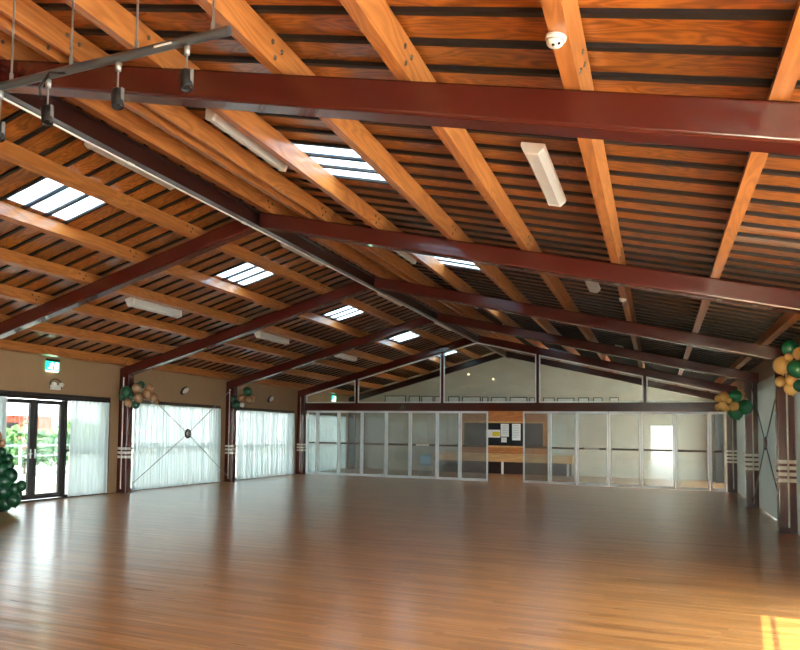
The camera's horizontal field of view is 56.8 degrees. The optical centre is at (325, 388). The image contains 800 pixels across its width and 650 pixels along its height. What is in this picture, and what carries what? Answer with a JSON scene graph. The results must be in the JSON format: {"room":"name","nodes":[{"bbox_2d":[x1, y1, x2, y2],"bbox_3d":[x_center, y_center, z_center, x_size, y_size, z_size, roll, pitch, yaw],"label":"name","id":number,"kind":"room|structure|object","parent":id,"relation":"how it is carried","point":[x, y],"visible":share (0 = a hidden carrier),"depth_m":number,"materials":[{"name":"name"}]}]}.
{"room":"community hall","nodes":[
{"label":"community hall","id":0,"kind":"room"},
{"bbox_2d":[0,350,351,492],"bbox_3d":[-6.110,0.796,16.615,0.200,3.344,36.300,-1,-4,24],"label":"wall","id":1,"kind":"structure","parent":0,"point":[25,372],"depth_m":18.31,"materials":[{"name":"beige paint"}]},
{"bbox_2d":[45,359,59,371],"bbox_3d":[-6.094,-0.523,16.375,0.048,0.270,0.380,-1,-4,24],"label":"exit sign","id":2,"kind":"object","parent":1,"relation":"attached to","point":[51,364],"visible":1,"depth_m":16.35,"materials":[{"name":"green plastic"}]},
{"bbox_2d":[0,390,110,501],"bbox_3d":[-6.265,1.267,16.188,0.180,2.350,4.170,-1,-4,24],"label":"door","id":3,"kind":"structure","parent":1,"relation":"in","point":[37,431],"depth_m":16.19,"materials":[{"name":"brown metal"}]},
{"bbox_2d":[0,396,7,448],"bbox_3d":[-6.777,1.224,14.713,0.117,2.190,0.872,-1,-4,24],"label":"sheer curtain","id":4,"kind":"object","parent":3,"relation":"hanging from","point":[3,399],"visible":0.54,"depth_m":15.09,"materials":[{"name":"white fabric"}]},
{"bbox_2d":[67,400,109,496],"bbox_3d":[-5.587,1.395,17.346,0.115,2.190,1.282,-1,-4,24],"label":"sheer curtain","id":5,"kind":"object","parent":3,"relation":"hanging from","point":[89,423],"visible":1,"depth_m":17.31,"materials":[{"name":"white fabric"}]},
{"bbox_2d":[49,378,63,389],"bbox_3d":[-6.013,-0.110,16.411,0.158,0.252,0.364,-1,-4,24],"label":"emergency light","id":6,"kind":"object","parent":1,"relation":"attached to","point":[54,386],"visible":1,"depth_m":16.38,"materials":[{"name":"white plastic"}]},
{"bbox_2d":[130,400,220,490],"bbox_3d":[-4.207,1.567,20.718,0.160,2.340,4.240,-1,-4,24],"label":"window","id":7,"kind":"structure","parent":1,"relation":"in","point":[143,401],"depth_m":20.27,"materials":[{"name":"clear glass"}]},
{"bbox_2d":[131,404,220,489],"bbox_3d":[-4.089,1.600,20.663,0.123,2.230,4.072,-1,-4,24],"label":"sheer curtain","id":8,"kind":"object","parent":7,"relation":"hanging from","point":[155,433],"visible":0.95,"depth_m":20.42,"materials":[{"name":"white fabric"}]},
{"bbox_2d":[180,387,188,394],"bbox_3d":[-4.001,0.050,20.933,0.105,0.239,0.338,-1,-4,24],"label":"wall light","id":9,"kind":"object","parent":1,"relation":"attached to","point":[184,390],"visible":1,"depth_m":20.85,"materials":[{"name":"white plastic"}]},
{"bbox_2d":[235,407,293,479],"bbox_3d":[-2.124,1.866,25.326,0.160,2.340,4.170,-1,-4,24],"label":"window","id":10,"kind":"structure","parent":1,"relation":"in","point":[239,408],"depth_m":24.39,"materials":[{"name":"clear glass"}]},
{"bbox_2d":[236,410,294,479],"bbox_3d":[-2.007,1.900,25.270,0.120,2.230,4.002,-1,-4,24],"label":"sheer curtain","id":11,"kind":"object","parent":10,"relation":"hanging from","point":[265,440],"visible":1,"depth_m":25.10,"materials":[{"name":"white fabric"}]},
{"bbox_2d":[306,412,345,470],"bbox_3d":[-0.059,2.163,29.897,0.160,2.340,4.120,-1,-4,24],"label":"window","id":12,"kind":"structure","parent":1,"relation":"in","point":[327,414],"depth_m":30.10,"materials":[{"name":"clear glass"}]},
{"bbox_2d":[305,414,345,472],"bbox_3d":[0.059,2.197,29.841,0.119,2.230,3.952,-1,-4,24],"label":"sheer curtain","id":13,"kind":"object","parent":12,"relation":"hanging from","point":[327,424],"visible":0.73,"depth_m":29.72,"materials":[{"name":"white fabric"}]},
{"bbox_2d":[0,468,799,649],"bbox_3d":[0.548,2.494,13.496,14.970,0.200,36.300,-1,-4,24],"label":"floor","id":14,"kind":"structure","parent":0,"point":[305,561],"depth_m":8.66,"materials":[{"name":"brown wood"}]},
{"bbox_2d":[0,431,26,511],"bbox_3d":[-6.088,1.541,13.804,0.918,1.542,0.504,0,-3,12],"label":"cluster","id":15,"kind":"object","parent":14,"relation":"on","point":[10,492],"visible":1,"depth_m":13.69,"materials":[{"name":"green plastic"}]},
{"bbox_2d":[0,59,799,155],"bbox_3d":[-2.672,-0.540,6.431,14.460,4.941,0.258,-1,-4,24],"label":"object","id":16,"kind":"structure","parent":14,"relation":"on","point":[751,125],"depth_m":4.81,"materials":[{"name":"red paint"}]},
{"bbox_2d":[0,339,361,395],"bbox_3d":[-5.790,-0.789,16.574,0.149,0.216,35.880,-1,-4,24],"label":"timber purlin","id":17,"kind":"object","parent":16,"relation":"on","point":[8,345],"visible":0.98,"depth_m":18.12,"materials":[{"name":"brown wood"}]},
{"bbox_2d":[0,284,407,381],"bbox_3d":[-3.812,-1.406,15.720,0.149,0.216,35.880,-1,-4,24],"label":"timber purlin","id":18,"kind":"object","parent":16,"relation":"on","point":[8,292],"visible":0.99,"depth_m":15.92,"materials":[{"name":"brown wood"}]},
{"bbox_2d":[0,247,431,374],"bbox_3d":[-2.851,-1.706,15.305,0.149,0.216,35.880,-1,-4,24],"label":"timber purlin","id":19,"kind":"object","parent":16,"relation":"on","point":[9,257],"visible":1,"depth_m":14.43,"materials":[{"name":"brown wood"}]},
{"bbox_2d":[0,201,455,366],"bbox_3d":[-1.889,-2.006,14.890,0.149,0.216,35.880,-1,-4,24],"label":"timber purlin","id":20,"kind":"object","parent":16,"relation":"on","point":[8,212],"visible":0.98,"depth_m":12.36,"materials":[{"name":"brown wood"}]},
{"bbox_2d":[0,140,480,358],"bbox_3d":[-0.882,-2.320,14.455,0.149,0.216,35.880,-1,-4,24],"label":"timber purlin","id":21,"kind":"object","parent":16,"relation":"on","point":[13,153],"visible":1,"depth_m":10.76,"materials":[{"name":"brown wood"}]},
{"bbox_2d":[3,92,509,358],"bbox_3d":[0.167,-2.409,13.987,0.124,0.265,35.900,-1,-4,24],"label":"ridge beam","id":22,"kind":"structure","parent":16,"relation":"attached to","point":[67,117],"depth_m":9.55,"materials":[{"name":"red paint"}]},
{"bbox_2d":[0,30,516,352],"bbox_3d":[0.388,-2.596,13.899,0.202,0.229,35.880,-1,-4,24],"label":"timber purlin","id":23,"kind":"object","parent":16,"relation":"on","point":[125,120],"visible":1,"depth_m":9.22,"materials":[{"name":"brown wood"}]},
{"bbox_2d":[0,13,531,355],"bbox_3d":[0.988,-2.444,13.619,0.143,0.215,35.880,-1,-4,24],"label":"timber purlin","id":24,"kind":"object","parent":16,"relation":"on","point":[21,34],"visible":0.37,"depth_m":8.22,"materials":[{"name":"brown wood"}]},
{"bbox_2d":[62,0,559,361],"bbox_3d":[1.968,-2.197,13.159,0.143,0.215,35.880,-1,-4,24],"label":"timber purlin","id":25,"kind":"object","parent":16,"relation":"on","point":[109,16],"visible":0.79,"depth_m":7.45,"materials":[{"name":"brown wood"}]},
{"bbox_2d":[194,0,588,367],"bbox_3d":[2.957,-1.946,12.696,0.143,0.215,35.880,-1,-4,24],"label":"timber purlin","id":26,"kind":"object","parent":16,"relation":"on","point":[249,29],"visible":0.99,"depth_m":6.69,"materials":[{"name":"brown wood"}]},
{"bbox_2d":[540,0,644,367],"bbox_3d":[4.836,-1.472,11.816,0.143,0.215,35.880,-1,-4,24],"label":"timber purlin","id":27,"kind":"object","parent":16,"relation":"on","point":[563,16],"visible":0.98,"depth_m":5.43,"materials":[{"name":"brown wood"}]},
{"bbox_2d":[545,31,566,48],"bbox_3d":[1.234,-1.868,3.939,0.110,0.071,0.109,-1,-4,24],"label":"smoke detector","id":28,"kind":"object","parent":27,"relation":"attached to","point":[554,39],"visible":1,"depth_m":3.91,"materials":[{"name":"white plastic"}]},
{"bbox_2d":[675,0,799,385],"bbox_3d":[5.826,-1.222,11.353,0.143,0.215,35.880,-1,-4,24],"label":"timber purlin","id":29,"kind":"object","parent":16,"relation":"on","point":[787,72],"visible":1,"depth_m":5.15,"materials":[{"name":"brown wood"}]},
{"bbox_2d":[707,312,799,392],"bbox_3d":[6.797,-0.976,10.898,0.143,0.215,35.880,-1,-4,24],"label":"timber purlin","id":30,"kind":"object","parent":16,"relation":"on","point":[787,319],"visible":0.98,"depth_m":11.73,"materials":[{"name":"brown wood"}]},
{"bbox_2d":[0,212,799,339],"bbox_3d":[-0.615,-0.245,10.983,14.460,4.941,0.258,-1,-4,24],"label":"roof beam","id":31,"kind":"structure","parent":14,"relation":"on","point":[715,289],"depth_m":10.04,"materials":[{"name":"red paint"}]},
{"bbox_2d":[419,454,433,476],"bbox_3d":[3.621,2.785,26.501,0.463,0.824,0.526,1,-3,-4],"label":"plastic chair","id":32,"kind":"object","parent":14,"relation":"on","point":[424,459],"visible":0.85,"depth_m":26.71,"materials":[{"name":"plastic"}]},
{"bbox_2d":[115,277,797,533],"bbox_3d":[1.442,0.051,15.535,14.460,4.941,0.258,-1,-4,24],"label":"frame","id":33,"kind":"object","parent":14,"relation":"on","point":[786,476],"visible":0.86,"depth_m":14.36,"materials":[{"name":"red paint"}]},
{"bbox_2d":[119,381,159,408],"bbox_3d":[-4.613,0.146,18.042,0.980,0.708,0.503,0,-3,7],"label":"cluster","id":34,"kind":"object","parent":33,"relation":"attached to","point":[126,395],"visible":1,"depth_m":17.95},
{"bbox_2d":[131,381,230,484],"bbox_3d":[-3.946,1.251,20.647,0.040,2.749,4.745,-1,-4,24],"label":"brace","id":35,"kind":"object","parent":33,"relation":"attached to","point":[187,431],"visible":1,"depth_m":20.71,"materials":[{"name":"metal"}]},
{"bbox_2d":[751,384,776,502],"bbox_3d":[8.897,1.114,14.852,0.040,2.749,4.745,-1,-4,24],"label":"brace","id":36,"kind":"object","parent":33,"relation":"attached to","point":[765,438],"visible":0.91,"depth_m":14.93,"materials":[{"name":"red paint"}]},
{"bbox_2d":[772,339,799,395],"bbox_3d":[7.268,-0.339,11.448,0.352,0.906,0.669,1,-3,4],"label":"cluster","id":37,"kind":"object","parent":33,"relation":"attached to","point":[782,365],"visible":1,"depth_m":11.49,"materials":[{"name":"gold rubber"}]},
{"bbox_2d":[223,312,758,507],"bbox_3d":[3.499,0.347,20.087,14.460,4.941,0.258,-1,-4,24],"label":"frame","id":38,"kind":"object","parent":14,"relation":"on","point":[751,419],"visible":0.82,"depth_m":19.18,"materials":[{"name":"red paint"}]},
{"bbox_2d":[231,387,255,409],"bbox_3d":[-2.529,0.283,22.512,0.786,0.708,0.345,1,-3,-4],"label":"cluster","id":39,"kind":"object","parent":38,"relation":"attached to","point":[247,391],"visible":1,"depth_m":22.42,"materials":[{"name":"green rubber"}]},
{"bbox_2d":[714,389,752,420],"bbox_3d":[9.279,0.360,16.723,0.798,0.722,0.433,1,-3,-1],"label":"cluster","id":40,"kind":"object","parent":38,"relation":"attached to","point":[735,410],"visible":1,"depth_m":16.62,"materials":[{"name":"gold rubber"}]},
{"bbox_2d":[433,452,573,476],"bbox_3d":[7.135,3.038,29.843,5.600,0.810,0.560,-1,-4,24],"label":"countertop","id":41,"kind":"structure","parent":14,"relation":"on","point":[535,464],"depth_m":29.63,"materials":[{"name":"brown wood"}]},
{"bbox_2d":[296,335,737,492],"bbox_3d":[5.556,0.643,24.639,14.460,4.941,0.258,-1,-4,24],"label":"frame","id":42,"kind":"object","parent":14,"relation":"on","point":[731,425],"visible":0.76,"depth_m":23.99,"materials":[{"name":"red paint"}]},
{"bbox_2d":[306,342,720,402],"bbox_3d":[5.587,-0.561,24.735,13.830,2.065,0.100,-1,-4,24],"label":"window","id":43,"kind":"structure","parent":42,"relation":"attached to","point":[442,355],"depth_m":24.29,"materials":[{"name":"clear glass"}]},
{"bbox_2d":[305,402,725,411],"bbox_3d":[5.571,0.608,24.672,13.870,0.275,0.150,-1,-4,24],"label":"header beam","id":44,"kind":"structure","parent":42,"relation":"attached to","point":[670,406],"depth_m":24.23,"materials":[{"name":"red paint"}]},
{"bbox_2d":[306,411,317,473],"bbox_3d":[-0.518,1.985,27.338,0.407,2.345,0.064,0,-4,20],"label":"panel","id":45,"kind":"object","parent":44,"relation":"attached to","point":[308,412],"visible":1,"depth_m":27.33,"materials":[{"name":"metal"}]},
{"bbox_2d":[317,411,338,474],"bbox_3d":[0.077,1.978,27.053,0.868,2.345,0.065,-1,-4,28],"label":"panel","id":46,"kind":"object","parent":44,"relation":"attached to","point":[319,412],"visible":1,"depth_m":27.02,"materials":[{"name":"metal"}]},
{"bbox_2d":[338,411,361,475],"bbox_3d":[0.886,1.969,26.682,0.867,2.345,0.064,0,-4,21],"label":"panel","id":47,"kind":"object","parent":44,"relation":"attached to","point":[340,412],"visible":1,"depth_m":26.65,"materials":[{"name":"metal"}]},
{"bbox_2d":[362,411,385,476],"bbox_3d":[1.722,1.960,26.311,0.917,2.345,0.065,-1,-4,27],"label":"panel","id":48,"kind":"object","parent":44,"relation":"attached to","point":[363,412],"visible":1,"depth_m":26.30,"materials":[{"name":"metal"}]},
{"bbox_2d":[386,411,409,477],"bbox_3d":[2.550,1.952,25.943,0.848,2.345,0.064,0,-4,21],"label":"panel","id":49,"kind":"object","parent":44,"relation":"attached to","point":[387,443],"visible":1,"depth_m":25.91,"materials":[{"name":"metal"}]},
{"bbox_2d":[410,411,436,478],"bbox_3d":[3.402,1.945,25.596,0.946,2.345,0.064,-1,-4,23],"label":"panel","id":50,"kind":"object","parent":44,"relation":"attached to","point":[411,412],"visible":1,"depth_m":25.56,"materials":[{"name":"metal"}]},
{"bbox_2d":[437,411,459,479],"bbox_3d":[4.203,1.933,25.186,0.813,2.345,0.064,-1,-4,32],"label":"panel","id":51,"kind":"object","parent":44,"relation":"attached to","point":[438,412],"visible":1,"depth_m":25.15,"materials":[{"name":"metal"}]},
{"bbox_2d":[460,411,487,480],"bbox_3d":[5.001,1.923,24.787,0.927,2.345,0.064,0,-4,22],"label":"panel","id":52,"kind":"object","parent":44,"relation":"attached to","point":[461,412],"visible":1,"depth_m":24.77,"materials":[{"name":"metal"}]},
{"bbox_2d":[523,411,549,483],"bbox_3d":[6.879,1.908,24.028,0.836,2.345,0.064,-1,-4,26],"label":"panel","id":53,"kind":"object","parent":44,"relation":"attached to","point":[524,412],"visible":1,"depth_m":24.08,"materials":[{"name":"metal"}]},
{"bbox_2d":[550,411,576,484],"bbox_3d":[7.623,1.895,23.599,0.839,2.345,0.064,-1,-4,34],"label":"panel","id":54,"kind":"object","parent":44,"relation":"attached to","point":[551,412],"visible":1,"depth_m":23.59,"materials":[{"name":"metal"}]},
{"bbox_2d":[577,411,608,486],"bbox_3d":[8.419,1.882,23.174,0.926,2.345,0.064,0,-4,22],"label":"panel","id":55,"kind":"object","parent":44,"relation":"attached to","point":[578,412],"visible":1,"depth_m":23.20,"materials":[{"name":"metal"}]},
{"bbox_2d":[609,411,640,487],"bbox_3d":[9.284,1.874,22.805,0.906,2.345,0.064,-1,-4,24],"label":"panel","id":56,"kind":"object","parent":44,"relation":"attached to","point":[610,412],"visible":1,"depth_m":22.81,"materials":[{"name":"metal"}]},
{"bbox_2d":[641,412,674,488],"bbox_3d":[10.143,1.865,22.423,0.926,2.345,0.064,-1,-4,24],"label":"panel","id":57,"kind":"object","parent":44,"relation":"attached to","point":[642,413],"visible":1,"depth_m":22.38,"materials":[{"name":"metal"}]},
{"bbox_2d":[675,412,709,490],"bbox_3d":[10.980,1.854,22.007,0.899,2.345,0.064,-1,-4,29],"label":"panel","id":58,"kind":"object","parent":44,"relation":"attached to","point":[676,413],"visible":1,"depth_m":21.98,"materials":[{"name":"metal"}]},
{"bbox_2d":[709,412,726,491],"bbox_3d":[11.591,1.846,21.704,0.416,2.345,0.064,0,-4,22],"label":"panel","id":59,"kind":"object","parent":44,"relation":"attached to","point":[710,413],"visible":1,"depth_m":21.68,"materials":[{"name":"metal"}]},
{"bbox_2d":[347,351,723,482],"bbox_3d":[7.615,0.939,29.195,14.460,4.941,0.250,-1,-4,24],"label":"frame","id":60,"kind":"object","parent":14,"relation":"on","point":[718,418],"visible":0.73,"depth_m":28.62,"materials":[{"name":"red paint"}]},
{"bbox_2d":[0,0,799,391],"bbox_3d":[0.616,-1.862,13.749,14.870,2.042,36.300,-1,-4,24],"label":"ceiling","id":61,"kind":"structure","parent":0,"point":[673,204],"depth_m":7.70,"materials":[{"name":"brown wood"}]},
{"bbox_2d":[8,178,103,220],"bbox_3d":[-3.516,-2.599,9.910,1.010,0.315,1.155,-1,-4,24],"label":"roof light","id":62,"kind":"object","parent":61,"relation":"attached to","point":[50,197],"visible":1,"depth_m":9.95,"materials":[{"name":"white glass"}]},
{"bbox_2d":[0,0,231,99],"bbox_3d":[-2.014,-2.479,4.750,3.270,1.340,0.061,-1,-4,24],"label":"bar","id":63,"kind":"object","parent":61,"relation":"hanging from","point":[214,33],"visible":1,"depth_m":4.37,"materials":[{"name":"grey metal"}]},
{"bbox_2d":[0,90,4,142],"bbox_3d":[-2.110,-1.763,4.750,0.071,0.336,0.098,3,-4,-35],"label":"spotlight","id":64,"kind":"object","parent":63,"relation":"hanging from","point":[2,124],"visible":1,"depth_m":4.74,"materials":[{"name":"metal"}]},
{"bbox_2d":[41,78,53,126],"bbox_3d":[-1.736,-1.787,4.583,0.071,0.296,0.098,3,-4,-35],"label":"spotlight","id":65,"kind":"object","parent":63,"relation":"hanging from","point":[47,111],"visible":1,"depth_m":4.56,"materials":[{"name":"metal"}]},
{"bbox_2d":[111,61,123,110],"bbox_3d":[-1.234,-1.797,4.357,0.071,0.286,0.098,3,-4,-35],"label":"spotlight","id":66,"kind":"object","parent":63,"relation":"hanging from","point":[117,94],"visible":1,"depth_m":4.33,"materials":[{"name":"metal"}]},
{"bbox_2d":[179,44,193,92],"bbox_3d":[-0.788,-1.812,4.156,0.071,0.266,0.098,3,-4,-35],"label":"spotlight","id":67,"kind":"object","parent":63,"relation":"hanging from","point":[186,75],"visible":1,"depth_m":4.13,"materials":[{"name":"metal"}]},
{"bbox_2d":[84,142,174,189],"bbox_3d":[-2.479,-2.866,9.469,0.143,0.107,1.650,-1,-4,24],"label":"ceiling light","id":68,"kind":"object","parent":61,"relation":"attached to","point":[86,145],"visible":0.48,"depth_m":9.34,"materials":[{"name":"white plastic"}]},
{"bbox_2d":[125,297,181,317],"bbox_3d":[-3.480,-1.648,14.931,0.201,0.197,1.600,-1,-4,24],"label":"ceiling light","id":69,"kind":"object","parent":61,"relation":"attached to","point":[131,302],"visible":0.78,"depth_m":14.78,"materials":[{"name":"white plastic"}]},
{"bbox_2d":[216,263,272,284],"bbox_3d":[-1.459,-2.303,14.462,1.010,0.315,1.155,-1,-4,24],"label":"roof light","id":70,"kind":"object","parent":61,"relation":"attached to","point":[247,273],"visible":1,"depth_m":14.53,"materials":[{"name":"white glass"}]},
{"bbox_2d":[205,108,287,171],"bbox_3d":[-0.789,-2.648,7.811,0.138,0.180,1.550,-1,-4,24],"label":"ceiling light","id":71,"kind":"object","parent":61,"relation":"attached to","point":[211,116],"visible":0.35,"depth_m":7.66,"materials":[{"name":"white plastic"}]},
{"bbox_2d":[254,331,288,344],"bbox_3d":[-1.423,-1.352,19.483,0.201,0.197,1.600,-1,-4,24],"label":"ceiling light","id":72,"kind":"object","parent":61,"relation":"attached to","point":[258,334],"visible":0.76,"depth_m":19.31,"materials":[{"name":"white plastic"}]},
{"bbox_2d":[280,243,322,265],"bbox_3d":[-0.422,-2.570,14.021,0.143,0.107,1.650,-1,-4,24],"label":"ceiling light","id":73,"kind":"object","parent":61,"relation":"attached to","point":[281,244],"visible":0.5,"depth_m":13.87,"materials":[{"name":"white plastic"}]},
{"bbox_2d":[294,144,384,180],"bbox_3d":[0.292,-2.508,8.184,0.990,0.273,1.155,-1,-4,24],"label":"roof light","id":74,"kind":"object","parent":61,"relation":"attached to","point":[343,162],"visible":0.5,"depth_m":8.23,"materials":[{"name":"white glass"}]},
{"bbox_2d":[324,306,361,319],"bbox_3d":[0.599,-2.007,19.015,1.010,0.315,1.155,-1,-4,24],"label":"roof light","id":75,"kind":"object","parent":61,"relation":"attached to","point":[348,311],"visible":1,"depth_m":19.09,"materials":[{"name":"white glass"}]},
{"bbox_2d":[334,353,356,361],"bbox_3d":[0.634,-1.056,24.035,0.201,0.197,1.600,-1,-4,24],"label":"ceiling light","id":76,"kind":"object","parent":61,"relation":"attached to","point":[341,355],"visible":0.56,"depth_m":23.92,"materials":[{"name":"white plastic"}]},
{"bbox_2d":[377,292,402,305],"bbox_3d":[1.635,-2.274,18.573,0.143,0.107,1.650,-1,-4,24],"label":"ceiling light","id":77,"kind":"object","parent":61,"relation":"attached to","point":[378,294],"visible":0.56,"depth_m":18.41,"materials":[{"name":"white plastic"}]},
{"bbox_2d":[389,332,418,341],"bbox_3d":[2.656,-1.712,23.567,1.010,0.315,1.155,-1,-4,24],"label":"roof light","id":78,"kind":"object","parent":61,"relation":"attached to","point":[408,335],"visible":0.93,"depth_m":23.66,"materials":[{"name":"white glass"}]},
{"bbox_2d":[393,250,416,263],"bbox_3d":[1.268,-2.352,12.364,0.138,0.180,1.550,-1,-4,24],"label":"ceiling light","id":79,"kind":"object","parent":61,"relation":"attached to","point":[405,255],"visible":0.19,"depth_m":12.65,"materials":[{"name":"white plastic"}]},
{"bbox_2d":[435,257,478,268],"bbox_3d":[2.349,-2.212,12.736,0.990,0.273,1.155,-1,-4,24],"label":"roof light","id":80,"kind":"object","parent":61,"relation":"attached to","point":[442,260],"visible":0.28,"depth_m":12.97,"materials":[{"name":"white glass"}]},
{"bbox_2d":[520,142,565,206],"bbox_3d":[2.060,-1.983,6.882,0.202,0.120,1.580,-1,-4,24],"label":"ceiling light","id":81,"kind":"object","parent":61,"relation":"attached to","point":[537,155],"visible":1,"depth_m":6.66,"materials":[{"name":"white plastic"}]},
{"bbox_2d":[584,280,600,292],"bbox_3d":[4.117,-1.687,11.434,0.202,0.120,1.580,-1,-4,24],"label":"ceiling light","id":82,"kind":"object","parent":61,"relation":"attached to","point":[594,287],"visible":0.48,"depth_m":11.73,"materials":[{"name":"white plastic"}]},
{"bbox_2d":[356,349,718,480],"bbox_3d":[8.011,0.848,30.073,14.870,5.235,0.200,-1,-4,24],"label":"wall","id":83,"kind":"structure","parent":0,"point":[513,377],"depth_m":29.15,"materials":[{"name":"beige paint"}]},
{"bbox_2d":[0,314,384,388],"bbox_3d":[-4.801,-1.097,16.147,0.149,0.216,35.880,-1,-4,24],"label":"timber purlin","id":84,"kind":"object","parent":83,"relation":"attached to","point":[43,327],"visible":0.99,"depth_m":17.35,"materials":[{"name":"brown wood"}]},
{"bbox_2d":[0,0,534,356],"bbox_3d":[1.242,-2.380,13.500,0.094,0.203,35.880,-1,-4,24],"label":"timber purlin","id":85,"kind":"object","parent":83,"relation":"attached to","point":[28,14],"visible":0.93,"depth_m":7.92,"materials":[{"name":"brown wood"}]},
{"bbox_2d":[339,0,614,372],"bbox_3d":[3.847,-1.722,12.280,0.143,0.215,35.880,-1,-4,24],"label":"timber purlin","id":86,"kind":"object","parent":83,"relation":"attached to","point":[375,19],"visible":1,"depth_m":6.06,"materials":[{"name":"brown wood"}]},
{"bbox_2d":[457,411,547,454],"bbox_3d":[7.232,2.154,30.203,3.700,2.620,0.050,-1,-4,24],"label":"panelling","id":87,"kind":"object","parent":83,"relation":"attached to","point":[492,415],"visible":0.29,"depth_m":30.13,"materials":[{"name":"brown wood"}]},
{"bbox_2d":[463,421,543,447],"bbox_3d":[7.264,1.866,30.157,3.300,1.070,0.039,-1,-4,24],"label":"notice board","id":88,"kind":"object","parent":87,"relation":"attached to","point":[474,432],"visible":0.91,"depth_m":30.18,"materials":[{"name":"black fabric"}]},
{"bbox_2d":[488,430,499,437],"bbox_3d":[6.896,1.844,30.315,0.600,0.320,0.004,-1,-4,24],"label":"paper sheet","id":89,"kind":"object","parent":88,"relation":"attached to","point":[491,433],"visible":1,"depth_m":30.29,"materials":[{"name":"white paper"}]},
{"bbox_2d":[501,424,508,436],"bbox_3d":[7.340,1.695,30.124,0.330,0.530,0.004,-1,-4,24],"label":"paper sheet","id":90,"kind":"object","parent":88,"relation":"attached to","point":[504,427],"visible":1,"depth_m":30.12,"materials":[{"name":"white paper"}]},
{"bbox_2d":[512,424,520,439],"bbox_3d":[7.763,1.760,29.929,0.340,0.670,0.004,-1,-4,24],"label":"paper sheet","id":91,"kind":"object","parent":88,"relation":"attached to","point":[516,428],"visible":1,"depth_m":29.92,"materials":[{"name":"white paper"}]},
{"bbox_3d":[7.941,0.806,29.920,14.470,0.060,0.140,-1,-4,24],"label":"ledge","id":92,"kind":"object","parent":83,"relation":"attached to","visible":0},
{"bbox_2d":[385,395,405,401],"bbox_3d":[3.049,0.560,32.190,0.970,0.538,0.038,-1,-4,24],"label":"framed picture","id":93,"kind":"object","parent":92,"relation":"on","point":[387,398],"visible":0.59,"depth_m":32.19},
{"bbox_2d":[409,396,419,401],"bbox_3d":[3.837,0.557,31.834,0.500,0.526,0.038,-1,-4,24],"label":"framed picture","id":94,"kind":"object","parent":92,"relation":"on","point":[411,398],"visible":0.59,"depth_m":31.83},
{"bbox_2d":[421,396,433,401],"bbox_3d":[4.370,0.558,31.593,0.530,0.514,0.038,-1,-4,24],"label":"framed picture","id":95,"kind":"object","parent":92,"relation":"on","point":[423,398],"visible":0.59,"depth_m":31.59},
{"bbox_2d":[448,396,459,401],"bbox_3d":[5.423,0.559,31.117,0.480,0.490,0.038,-1,-4,24],"label":"framed picture","id":96,"kind":"object","parent":92,"relation":"on","point":[450,398],"visible":0.41,"depth_m":31.11},
{"bbox_2d":[462,396,480,401],"bbox_3d":[6.106,0.557,30.808,0.780,0.478,0.038,-1,-4,24],"label":"framed picture","id":97,"kind":"object","parent":92,"relation":"on","point":[474,398],"visible":0.41,"depth_m":30.80},
{"bbox_2d":[491,397,505,400],"bbox_3d":[7.145,0.558,30.339,0.620,0.454,0.038,-1,-4,24],"label":"framed picture","id":98,"kind":"object","parent":92,"relation":"on","point":[492,398],"visible":0.41,"depth_m":30.34},
{"bbox_2d":[510,397,526,400],"bbox_3d":[7.875,0.556,30.010,0.700,0.442,0.038,-1,-4,24],"label":"framed picture","id":99,"kind":"object","parent":92,"relation":"on","point":[511,398],"visible":0.41,"depth_m":30.01},
{"bbox_2d":[543,398,554,402],"bbox_3d":[8.963,0.557,29.517,0.450,0.418,0.038,-1,-4,24],"label":"framed picture","id":100,"kind":"object","parent":92,"relation":"on","point":[544,399],"visible":0.41,"depth_m":29.51},
{"bbox_2d":[557,398,573,402],"bbox_3d":[9.556,0.556,29.250,0.650,0.406,0.038,-1,-4,24],"label":"framed picture","id":101,"kind":"object","parent":92,"relation":"on","point":[558,399],"visible":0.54,"depth_m":29.25},
{"bbox_2d":[578,397,588,402],"bbox_3d":[10.171,0.544,28.973,0.400,0.418,0.038,-1,-4,24],"label":"framed picture","id":102,"kind":"object","parent":92,"relation":"on","point":[579,398],"visible":0.59,"depth_m":28.97},
{"bbox_2d":[593,397,602,402],"bbox_3d":[10.650,0.539,28.757,0.350,0.418,0.038,-1,-4,24],"label":"framed picture","id":103,"kind":"object","parent":92,"relation":"on","point":[594,398],"visible":0.59,"depth_m":28.75},
{"bbox_2d":[609,397,618,402],"bbox_3d":[11.197,0.533,28.510,0.350,0.418,0.038,-1,-4,24],"label":"framed picture","id":104,"kind":"object","parent":92,"relation":"on","point":[610,398],"visible":0.59,"depth_m":28.51},
{"bbox_2d":[725,335,799,478],"bbox_3d":[7.261,0.646,10.583,0.200,3.359,36.300,-1,-4,24],"label":"wall","id":105,"kind":"structure","parent":0,"point":[765,370],"depth_m":16.51,"materials":[{"name":"beige paint"}]},
{"bbox_2d":[723,420,723,467],"bbox_3d":[14.020,1.878,25.889,0.019,2.840,0.361,-1,-4,24],"label":"drape","id":106,"kind":"object","parent":105,"relation":"hanging from","point":[723,420],"visible":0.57,"depth_m":25.90,"materials":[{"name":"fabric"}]},
{"bbox_2d":[736,397,745,497],"bbox_3d":[11.067,1.454,19.351,0.036,2.840,4.726,-1,-4,24],"label":"drape","id":107,"kind":"object","parent":105,"relation":"hanging from","point":[740,424],"visible":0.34,"depth_m":20.48,"materials":[{"name":"fabric"}]},
{"bbox_2d":[757,375,776,518],"bbox_3d":[9.010,1.158,14.798,0.036,2.840,4.726,-1,-4,24],"label":"drape","id":108,"kind":"object","parent":105,"relation":"hanging from","point":[766,388],"visible":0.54,"depth_m":15.60,"materials":[{"name":"fabric"}]},
{"bbox_2d":[795,378,799,534],"bbox_3d":[6.953,0.862,10.246,0.037,2.840,4.726,-1,-4,24],"label":"drape","id":109,"kind":"object","parent":105,"relation":"hanging from","point":[797,396],"visible":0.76,"depth_m":12.16,"materials":[{"name":"fabric"}]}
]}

